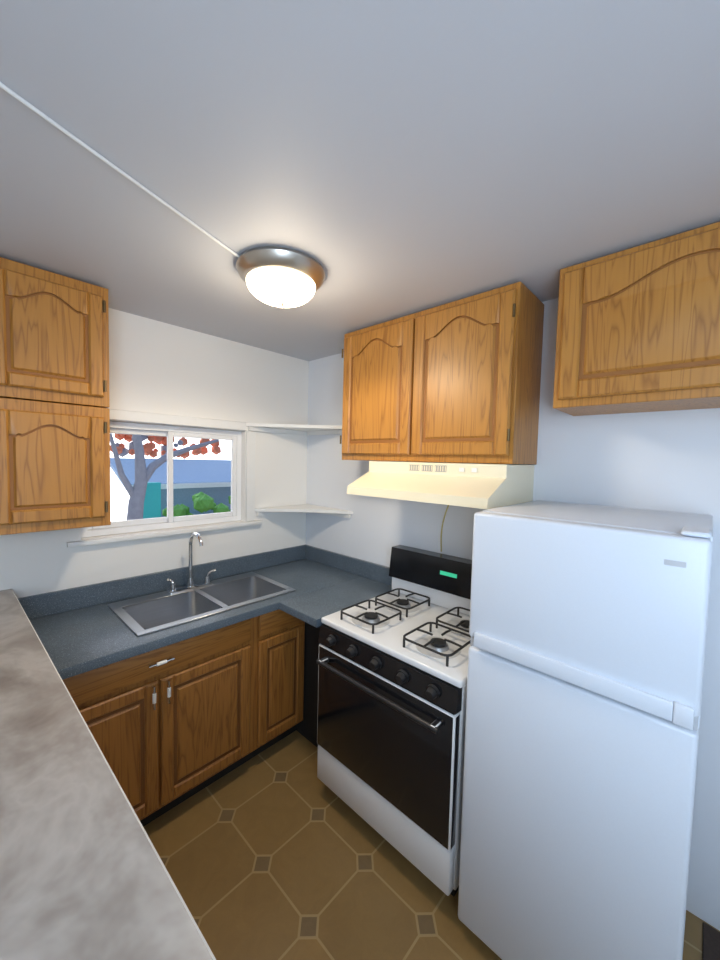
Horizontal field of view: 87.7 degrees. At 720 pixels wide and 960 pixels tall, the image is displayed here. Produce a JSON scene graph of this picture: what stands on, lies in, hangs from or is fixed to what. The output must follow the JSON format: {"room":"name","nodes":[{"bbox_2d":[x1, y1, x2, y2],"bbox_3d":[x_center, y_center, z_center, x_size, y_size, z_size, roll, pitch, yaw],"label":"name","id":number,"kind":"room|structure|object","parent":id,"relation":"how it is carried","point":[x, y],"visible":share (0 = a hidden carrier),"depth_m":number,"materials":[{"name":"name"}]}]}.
{"room":"kitchen","nodes":[
{"label":"kitchen","id":0,"kind":"room"},
{"bbox_2d":[0,308,308,597],"bbox_3d":[-1.372,0.328,2.086,0.150,2.460,2.600,4,4,43],"label":"wall","id":1,"kind":"structure","parent":0,"point":[157,367],"depth_m":2.29,"materials":[{"name":"white paint"}]},
{"bbox_2d":[0,257,109,407],"bbox_3d":[-1.385,-0.601,1.646,0.326,0.530,0.420,4,4,43],"label":"upper cabinet","id":2,"kind":"object","parent":1,"relation":"attached to","point":[54,337],"visible":1,"depth_m":1.55,"materials":[{"name":"brown wood"}]},
{"bbox_2d":[0,397,110,534],"bbox_3d":[-1.398,-0.062,1.675,0.326,0.540,0.420,4,4,43],"label":"upper cabinet","id":3,"kind":"object","parent":1,"relation":"attached to","point":[54,466],"visible":1,"depth_m":1.57,"materials":[{"name":"brown wood"}]},
{"bbox_2d":[17,545,304,619],"bbox_3d":[-1.033,0.589,2.341,0.022,0.110,1.772,4,4,43],"label":"backsplash","id":4,"kind":"structure","parent":1,"relation":"attached to","point":[50,603],"depth_m":2.13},
{"bbox_2d":[81,421,241,537],"bbox_3d":[-1.157,-0.018,2.286,0.065,0.616,0.916,4,4,43],"label":"window unit","id":5,"kind":"structure","parent":1,"relation":"in","point":[169,520],"depth_m":2.27,"materials":[{"name":"plastic"}]},
{"bbox_2d":[67,409,261,547],"bbox_3d":[-1.069,-0.028,2.245,0.033,0.705,1.100,4,4,43],"label":"window trim","id":6,"kind":"structure","parent":1,"relation":"in","point":[125,415],"depth_m":2.30,"materials":[{"name":"white paint"}]},
{"bbox_2d":[246,423,341,434],"bbox_3d":[-0.400,-0.356,2.566,0.538,0.052,0.538,4,4,43],"label":"corner shelf","id":7,"kind":"object","parent":1,"relation":"attached to","point":[296,429],"visible":0.85,"depth_m":2.64,"materials":[{"name":"white paint"}]},
{"bbox_2d":[255,504,352,517],"bbox_3d":[-0.398,0.235,2.630,0.518,0.052,0.468,4,4,43],"label":"corner shelf","id":8,"kind":"object","parent":1,"relation":"attached to","point":[304,508],"visible":1,"depth_m":2.66,"materials":[{"name":"white paint"}]},
{"bbox_2d":[0,0,719,360],"bbox_3d":[-0.044,-0.855,0.810,3.700,0.100,2.900,4,4,43],"label":"ceiling","id":9,"kind":"structure","parent":0,"point":[382,160],"depth_m":0.91,"materials":[{"name":"paint"}]},
{"bbox_2d":[0,82,239,257],"bbox_3d":[-0.763,-0.810,0.713,0.012,0.009,1.542,3,3,24],"label":"cable conduit","id":10,"kind":"object","parent":9,"relation":"attached to","point":[50,120],"visible":0.93,"depth_m":0.95,"materials":[{"name":"white paint"}]},
{"bbox_2d":[236,246,324,307],"bbox_3d":[-0.319,-0.775,1.521,0.352,0.146,0.352,4,4,43],"label":"ceiling light fixture","id":11,"kind":"object","parent":9,"relation":"attached to","point":[280,277],"visible":1,"depth_m":1.42,"materials":[{"name":"silver metal"}]},
{"bbox_2d":[143,730,719,959],"bbox_3d":[-0.107,1.701,0.944,3.700,0.100,2.900,4,4,43],"label":"floor","id":12,"kind":"structure","parent":0,"point":[279,850],"depth_m":1.52,"materials":[{"name":"tile"}]},
{"bbox_2d":[63,656,148,826],"bbox_3d":[-1.297,1.149,1.670,0.609,0.868,0.408,4,4,43],"label":"base cabinet","id":13,"kind":"object","parent":12,"relation":"on","point":[113,701],"depth_m":1.55,"materials":[{"name":"brown wood"}]},
{"bbox_2d":[30,560,356,679],"bbox_3d":[-0.812,0.680,2.136,0.633,0.040,1.772,4,4,43],"label":"countertop","id":14,"kind":"structure","parent":13,"relation":"on","point":[80,641],"depth_m":1.75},
{"bbox_2d":[166,532,216,594],"bbox_3d":[-0.956,0.473,2.174,0.186,0.345,0.287,4,4,43],"label":"sink faucet","id":15,"kind":"object","parent":14,"relation":"on","point":[191,587],"depth_m":2.21,"materials":[{"name":"silver metal"}]},
{"bbox_2d":[107,571,295,664],"bbox_3d":[-0.855,0.744,2.108,0.490,0.183,0.850,4,4,43],"label":"sink","id":16,"kind":"object","parent":14,"relation":"in","point":[143,616],"depth_m":2.11,"materials":[{"name":"silver metal"}]},
{"bbox_2d":[0,589,215,959],"bbox_3d":[-0.662,1.119,0.596,2.998,1.070,0.558,4,4,43],"label":"countertop","id":17,"kind":"structure","parent":12,"relation":"on","point":[84,874],"depth_m":0.60,"materials":[{"name":"stone"}]},
{"bbox_2d":[245,624,288,731],"bbox_3d":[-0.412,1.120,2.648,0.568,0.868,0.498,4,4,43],"label":"base cabinet","id":18,"kind":"object","parent":12,"relation":"on","point":[266,653],"depth_m":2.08,"materials":[{"name":"brown wood"}]},
{"bbox_2d":[289,616,319,747],"bbox_3d":[-0.086,1.145,2.317,0.360,0.868,0.538,4,4,43],"label":"base cabinet","id":19,"kind":"object","parent":12,"relation":"on","point":[303,640],"depth_m":2.23,"materials":[{"name":"brown wood"}]},
{"bbox_2d":[277,576,391,627],"bbox_3d":[-0.096,0.693,2.209,0.315,0.040,0.688,4,4,43],"label":"countertop","id":20,"kind":"structure","parent":19,"relation":"on","point":[310,608],"depth_m":2.13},
{"bbox_2d":[316,545,471,896],"bbox_3d":[0.270,1.020,1.831,0.766,1.185,0.710,4,4,43],"label":"gas stove","id":21,"kind":"object","parent":12,"relation":"on","point":[392,683],"visible":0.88,"depth_m":1.60,"materials":[{"name":"white metal"}]},
{"bbox_2d":[458,500,713,959],"bbox_3d":[0.803,0.877,1.348,0.600,1.547,0.672,4,4,43],"label":"refrigerator","id":22,"kind":"object","parent":12,"relation":"on","point":[588,635],"visible":1,"depth_m":1.07,"materials":[{"name":"white metal"}]},
{"bbox_2d":[702,922,719,959],"bbox_3d":[1.333,1.675,1.054,0.550,0.008,0.448,4,4,43],"label":"floor mat","id":23,"kind":"object","parent":12,"relation":"on","point":[711,944],"visible":1,"depth_m":1.34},
{"bbox_2d":[306,298,719,930],"bbox_3d":[0.863,0.393,1.881,3.700,2.460,0.150,4,4,43],"label":"wall","id":24,"kind":"structure","parent":0,"point":[656,460],"depth_m":1.63,"materials":[{"name":"white paint"}]},
{"bbox_2d":[305,544,391,583],"bbox_3d":[-0.089,0.595,2.656,0.925,0.110,0.022,4,4,43],"label":"backsplash","id":25,"kind":"structure","parent":24,"relation":"attached to","point":[371,571],"depth_m":2.62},
{"bbox_2d":[347,461,533,508],"bbox_3d":[0.382,0.000,1.870,0.760,0.172,0.503,4,4,43],"label":"range hood","id":26,"kind":"object","parent":24,"relation":"attached to","point":[485,486],"visible":1,"depth_m":1.68,"materials":[{"name":"white paint"}]},
{"bbox_2d":[440,505,448,551],"bbox_3d":[0.485,0.245,2.103,0.067,0.332,0.020,4,4,43],"label":"power cord","id":27,"kind":"object","parent":26,"relation":"hanging from","point":[442,528],"visible":0.85,"depth_m":2.12,"materials":[{"name":"beige plastic"}]},
{"bbox_2d":[340,281,543,464],"bbox_3d":[0.364,-0.469,1.994,1.025,0.745,0.326,4,4,43],"label":"upper cabinet","id":28,"kind":"object","parent":24,"relation":"attached to","point":[458,381],"visible":1,"depth_m":1.74,"materials":[{"name":"brown wood"}]},
{"bbox_2d":[553,222,719,415],"bbox_3d":[1.134,-0.523,1.278,0.780,0.525,0.319,4,4,43],"label":"upper cabinet","id":29,"kind":"object","parent":24,"relation":"attached to","point":[638,328],"visible":1,"depth_m":1.25,"materials":[{"name":"brown wood"}]},
{"label":"outside","id":30,"kind":"structure","parent":0,"visible":0},
{"bbox_2d":[110,458,230,516],"bbox_3d":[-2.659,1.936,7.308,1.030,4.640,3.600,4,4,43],"label":"house","id":31,"kind":"structure","parent":30,"point":[215,483],"depth_m":6.54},
{"bbox_2d":[110,433,230,521],"bbox_3d":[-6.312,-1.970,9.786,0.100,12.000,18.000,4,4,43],"label":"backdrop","id":32,"kind":"structure","parent":30,"point":[120,499],"depth_m":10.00,"materials":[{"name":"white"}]},
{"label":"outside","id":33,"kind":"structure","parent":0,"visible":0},
{"bbox_2d":[143,482,160,518],"bbox_3d":[-3.132,2.184,5.594,0.100,4.300,0.280,4,4,43],"label":"fence","id":34,"kind":"object","parent":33,"point":[152,502],"depth_m":5.48,"materials":[{"name":"teal wood"}]},
{"bbox_2d":[110,433,218,519],"bbox_3d":[-2.608,1.666,5.176,0.249,5.406,1.446,4,4,43],"label":"tree","id":35,"kind":"object","parent":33,"point":[143,475],"depth_m":4.74,"materials":[{"name":"grey plant"}]},
{"bbox_2d":[110,434,220,458],"bbox_3d":[-3.889,1.516,7.750,0.746,5.373,2.117,4,4,43],"label":"foliage","id":36,"kind":"object","parent":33,"point":[149,449],"depth_m":7.34,"materials":[{"name":"red plant"}]},
{"bbox_2d":[162,492,230,516],"bbox_3d":[-2.403,2.245,6.118,0.556,4.161,1.438,4,4,43],"label":"bush","id":37,"kind":"object","parent":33,"point":[201,501],"depth_m":5.74,"materials":[{"name":"green plant"}]}
]}

